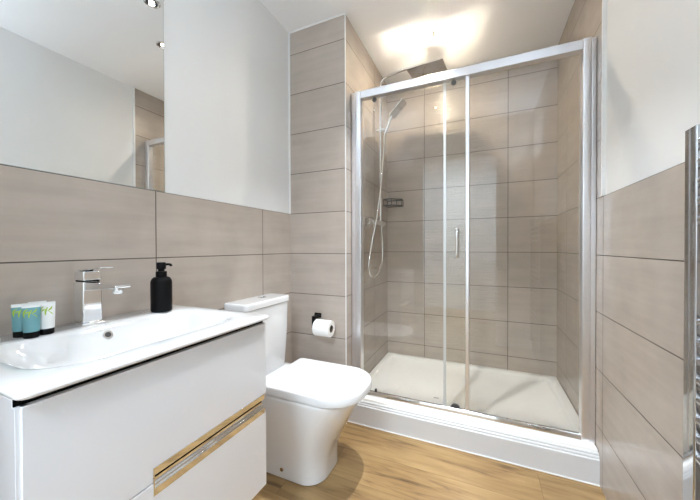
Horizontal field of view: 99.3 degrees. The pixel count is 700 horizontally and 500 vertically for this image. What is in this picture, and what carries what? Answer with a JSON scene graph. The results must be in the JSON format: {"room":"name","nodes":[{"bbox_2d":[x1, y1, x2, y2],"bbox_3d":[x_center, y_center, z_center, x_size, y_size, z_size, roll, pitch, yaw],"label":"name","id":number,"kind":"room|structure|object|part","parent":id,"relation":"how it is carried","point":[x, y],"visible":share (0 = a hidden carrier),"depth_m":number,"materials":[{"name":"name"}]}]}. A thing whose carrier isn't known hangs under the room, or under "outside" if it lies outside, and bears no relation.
{"room":"bathroom","nodes":[
{"label":"bathroom","id":0,"kind":"room"},
{"bbox_2d":[0,0,290,362],"bbox_3d":[-0.959,-0.166,0.706,0.100,2.390,4.517,0,1,24],"label":"wall","id":1,"kind":"structure","parent":0,"point":[221,219],"depth_m":1.26,"materials":[{"name":"beige tile"}]},
{"bbox_2d":[0,0,164,191],"bbox_3d":[-0.954,-0.743,0.601,0.005,1.054,1.178,0,1,24],"label":"wall mirror","id":2,"kind":"object","parent":1,"relation":"attached to","point":[82,81],"visible":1,"depth_m":0.91,"materials":[{"name":"clear glass"}]},
{"bbox_2d":[0,321,265,499],"bbox_3d":[-0.603,0.500,0.810,0.465,0.544,0.572,0,1,24],"label":"vanity unit","id":3,"kind":"object","parent":1,"relation":"attached to","point":[188,422],"visible":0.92,"depth_m":0.64,"materials":[{"name":"white paint"}]},
{"bbox_2d":[0,304,268,400],"bbox_3d":[-0.597,0.269,0.807,0.479,0.108,0.582,0,1,24],"label":"basin","id":4,"kind":"object","parent":3,"relation":"in","point":[30,368],"visible":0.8,"depth_m":0.76,"materials":[{"name":"white ceramic"}]},
{"bbox_2d":[11,303,30,337],"bbox_3d":[-0.824,0.175,0.745,0.030,0.082,0.029,0,1,-17],"label":"toiletry tube","id":5,"kind":"object","parent":4,"relation":"on","point":[16,314],"visible":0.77,"depth_m":0.73,"materials":[{"name":"teal plastic"}]},
{"bbox_2d":[21,303,40,338],"bbox_3d":[-0.790,0.175,0.737,0.029,0.082,0.030,0,0,8],"label":"toiletry tube","id":6,"kind":"object","parent":4,"relation":"on","point":[31,313],"visible":1,"depth_m":0.73,"materials":[{"name":"teal plastic"}]},
{"bbox_2d":[28,301,45,303],"bbox_3d":[-0.818,0.175,0.778,0.030,0.082,0.030,0,0,0],"label":"toiletry tube","id":7,"kind":"object","parent":4,"relation":"on","point":[35,302],"visible":0.09,"depth_m":0.78,"materials":[{"name":"white plastic"}]},
{"bbox_2d":[37,301,54,334],"bbox_3d":[-0.784,0.175,0.768,0.030,0.082,0.029,0,1,-23],"label":"toiletry tube","id":8,"kind":"object","parent":4,"relation":"on","point":[47,321],"visible":0.99,"depth_m":0.76,"materials":[{"name":"white plastic"}]},
{"bbox_2d":[70,267,130,325],"bbox_3d":[-0.708,0.131,0.847,0.207,0.168,0.056,0,1,24],"label":"mixer tap","id":9,"kind":"object","parent":4,"relation":"on","point":[87,285],"visible":1,"depth_m":0.85,"materials":[{"name":"silver metal"}]},
{"bbox_3d":[-0.771,0.074,0.875,0.053,0.026,0.045,0,1,24],"label":"lever","id":10,"kind":"part","parent":9,"relation":"part of","materials":[{"name":"silver metal"}]},
{"bbox_3d":[-0.772,0.212,0.876,0.066,0.006,0.056,0,1,24],"label":"plate","id":11,"kind":"part","parent":9,"relation":"part of","materials":[{"name":"silver metal"}]},
{"bbox_3d":[-0.733,0.055,0.857,0.117,0.015,0.034,0,1,24],"label":"lever handle","id":12,"kind":"part","parent":9,"relation":"part of","materials":[{"name":"silver metal"}]},
{"bbox_3d":[-0.680,0.105,0.834,0.147,0.025,0.039,0,1,24],"label":"spout","id":13,"kind":"part","parent":9,"relation":"part of","materials":[{"name":"silver metal"}]},
{"bbox_2d":[150,262,172,312],"bbox_3d":[-0.660,0.128,1.041,0.066,0.170,0.066,0,1,24],"label":"soap dispenser","id":14,"kind":"object","parent":4,"relation":"on","point":[160,285],"visible":1,"depth_m":1.02,"materials":[{"name":"black plastic"}]},
{"bbox_3d":[-0.431,0.514,0.646,0.018,0.040,0.003,0,1,24],"label":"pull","id":15,"kind":"part","parent":3,"relation":"part of","materials":[{"name":"metal"}]},
{"bbox_3d":[-0.398,0.639,0.723,0.018,0.268,0.566,0,1,24],"label":"drawer","id":16,"kind":"part","parent":3,"relation":"part of","materials":[{"name":"white paint"}]},
{"bbox_3d":[-0.358,0.514,0.811,0.018,0.036,0.358,0,1,24],"label":"drawer pull","id":17,"kind":"part","parent":3,"relation":"part of","materials":[{"name":"silver metal"}]},
{"bbox_3d":[-0.358,0.480,0.811,0.018,0.020,0.358,0,1,24],"label":"drawer pull","id":18,"kind":"part","parent":3,"relation":"part of","materials":[{"name":"silver metal"}]},
{"bbox_2d":[288,32,290,213],"bbox_3d":[-0.382,-0.800,1.883,0.010,1.144,0.005,0,1,24],"label":"trim","id":19,"kind":"structure","parent":1,"relation":"attached to","point":[289,32],"depth_m":1.88,"materials":[{"name":"white plastic"}]},
{"bbox_2d":[290,214,291,362],"bbox_3d":[-0.376,0.395,1.893,0.004,1.246,0.004,0,1,24],"label":"trim","id":20,"kind":"structure","parent":1,"relation":"attached to","point":[290,214],"depth_m":1.89,"materials":[{"name":"beige stone"}]},
{"bbox_2d":[290,15,387,421],"bbox_3d":[-0.014,-0.181,2.243,0.392,2.390,0.941,0,1,24],"label":"wall","id":21,"kind":"structure","parent":0,"point":[317,52],"depth_m":1.82,"materials":[{"name":"beige tile"}]},
{"bbox_2d":[290,13,344,33],"bbox_3d":[-0.205,-1.369,1.799,0.382,0.006,0.004,0,1,24],"label":"trim","id":22,"kind":"structure","parent":21,"relation":"attached to","point":[343,13],"depth_m":1.79,"materials":[{"name":"white paint"}]},
{"bbox_2d":[312,312,331,330],"bbox_3d":[-0.167,0.424,1.755,0.140,0.084,0.086,0,1,24],"label":"toilet roll holder","id":23,"kind":"object","parent":21,"relation":"attached to","point":[316,315],"visible":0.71,"depth_m":1.75,"materials":[{"name":"black metal"}]},
{"bbox_3d":[-0.202,0.423,1.770,0.020,0.070,0.067,0,1,24],"label":"arm","id":24,"kind":"part","parent":23,"relation":"part of"},
{"bbox_2d":[312,319,334,336],"bbox_3d":[-0.153,0.451,1.721,0.103,0.093,0.093,0,1,24],"label":"toilet roll","id":25,"kind":"object","parent":23,"relation":"hanging from","point":[320,327],"visible":1,"depth_m":1.69,"materials":[{"name":"white paper"}]},
{"bbox_2d":[345,13,346,423],"bbox_3d":[-0.025,-0.177,1.732,0.004,2.390,0.004,0,1,24],"label":"trim","id":26,"kind":"structure","parent":21,"relation":"attached to","point":[345,13],"depth_m":1.73,"materials":[{"name":"silver metal"}]},
{"bbox_2d":[363,58,447,277],"bbox_3d":[0.375,-0.535,1.983,0.528,1.444,0.365,0,1,24],"label":"shower","id":27,"kind":"object","parent":21,"relation":"attached to","point":[438,65],"visible":0.94,"depth_m":2.08,"materials":[{"name":"silver metal"}]},
{"bbox_3d":[0.122,-0.189,1.935,0.045,0.045,0.056,0,1,24],"label":"control knob","id":28,"kind":"part","parent":27,"relation":"part of","materials":[{"name":"silver metal"}]},
{"bbox_3d":[0.371,-0.732,2.064,0.370,1.052,0.021,0,1,30],"label":"riser rail","id":29,"kind":"part","parent":27,"relation":"part of","materials":[{"name":"silver metal"}]},
{"bbox_2d":[259,0,574,84],"bbox_3d":[-0.194,-1.385,0.355,1.779,0.050,4.517,0,1,24],"label":"ceiling","id":30,"kind":"structure","parent":0,"point":[467,32],"depth_m":1.81,"materials":[{"name":"white paint"}]},
{"bbox_2d":[421,29,434,38],"bbox_3d":[0.497,-1.371,1.893,0.082,0.007,0.082,0,1,24],"label":"recessed light","id":31,"kind":"object","parent":30,"relation":"in","point":[427,34],"visible":1,"depth_m":1.89,"materials":[{"name":"silver metal"}]},
{"bbox_2d":[252,422,605,499],"bbox_3d":[-0.188,1.055,0.376,1.779,0.050,4.517,0,1,24],"label":"floor","id":32,"kind":"structure","parent":0,"point":[372,464],"depth_m":1.33,"materials":[{"name":"brown wood"}]},
{"bbox_2d":[224,293,371,485],"bbox_3d":[-0.223,0.633,1.432,0.654,0.775,0.357,0,1,24],"label":"toilet","id":33,"kind":"object","parent":32,"relation":"on","point":[308,404],"visible":0.8,"depth_m":1.31,"materials":[{"name":"white ceramic"}]},
{"bbox_3d":[-0.463,0.266,1.531,0.135,0.033,0.344,0,1,24],"label":"cistern lid","id":34,"kind":"part","parent":33,"relation":"part of","materials":[{"name":"white ceramic"}]},
{"bbox_3d":[-0.134,0.614,1.393,0.460,0.036,0.357,0,1,24],"label":"lid","id":35,"kind":"part","parent":33,"relation":"part of","materials":[{"name":"white plastic"}]},
{"bbox_2d":[363,352,597,451],"bbox_3d":[0.702,0.939,1.905,1.189,0.148,0.795,0,1,24],"label":"shower tray","id":36,"kind":"object","parent":32,"relation":"on","point":[540,399],"visible":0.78,"depth_m":1.84,"materials":[{"name":"white ceramic"}]},
{"bbox_2d":[351,37,596,443],"bbox_3d":[0.554,-0.040,1.568,1.189,1.816,0.068,0,1,24],"label":"shower door frame","id":37,"kind":"structure","parent":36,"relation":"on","point":[586,47],"depth_m":1.48,"materials":[{"name":"silver metal"}]},
{"bbox_3d":[0.055,-0.041,1.803,0.040,1.816,0.042,0,1,24],"label":"frame post","id":38,"kind":"part","parent":37,"relation":"part of","materials":[{"name":"silver metal"}]},
{"bbox_3d":[0.558,-0.036,1.553,0.015,0.163,0.044,0,1,24],"label":"door handle","id":39,"kind":"part","parent":37,"relation":"part of","materials":[{"name":"silver metal"}]},
{"bbox_3d":[0.562,-0.925,1.570,1.074,0.046,0.042,0,1,24],"label":"rail","id":40,"kind":"part","parent":37,"relation":"part of","materials":[{"name":"silver metal"}]},
{"bbox_3d":[0.567,0.852,1.585,1.074,0.030,0.042,0,1,24],"label":"rail","id":41,"kind":"part","parent":37,"relation":"part of","materials":[{"name":"silver metal"}]},
{"bbox_3d":[1.071,-0.040,1.353,0.034,1.816,0.042,0,1,24],"label":"frame post","id":42,"kind":"part","parent":37,"relation":"part of","materials":[{"name":"silver metal"}]},
{"bbox_2d":[387,59,557,377],"bbox_3d":[0.881,-0.184,2.306,1.205,2.390,0.100,0,1,24],"label":"wall","id":43,"kind":"structure","parent":0,"point":[513,166],"depth_m":2.21,"materials":[{"name":"beige tile"}]},
{"bbox_2d":[383,198,402,207],"bbox_3d":[0.353,-0.384,2.419,0.139,0.058,0.120,0,1,24],"label":"shower caddy","id":44,"kind":"object","parent":43,"relation":"attached to","point":[396,200],"visible":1,"depth_m":2.39,"materials":[{"name":"grey plastic"}]},
{"bbox_2d":[348,400,599,484],"bbox_3d":[0.536,0.951,1.532,1.192,0.135,0.018,0,1,24],"label":"plinth","id":45,"kind":"object","parent":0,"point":[564,460],"depth_m":1.47,"materials":[{"name":"white plastic"}]},
{"bbox_2d":[557,0,699,499],"bbox_3d":[0.576,-0.164,0.025,0.100,2.390,4.517,0,1,24],"label":"wall","id":46,"kind":"structure","parent":0,"point":[653,46],"depth_m":1.00,"materials":[{"name":"white paint"}]},
{"bbox_2d":[348,421,599,486],"bbox_3d":[0.532,1.016,1.523,1.192,0.004,0.004,0,1,24],"label":"trim","id":47,"kind":"structure","parent":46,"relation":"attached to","point":[348,421],"depth_m":1.46,"materials":[{"name":"white plastic"}]},
{"bbox_2d":[601,0,606,195],"bbox_3d":[1.060,-0.799,1.239,0.014,1.144,0.009,0,1,24],"label":"trim","id":48,"kind":"structure","parent":46,"relation":"attached to","point":[604,2],"depth_m":1.24,"materials":[{"name":"white plastic"}]},
{"bbox_2d":[683,124,699,499],"bbox_3d":[0.632,0.282,0.379,0.081,1.052,0.494,0,1,24],"label":"towel radiator","id":49,"kind":"object","parent":46,"relation":"attached to","point":[691,372],"visible":1,"depth_m":0.60,"materials":[{"name":"silver metal"}]}
]}

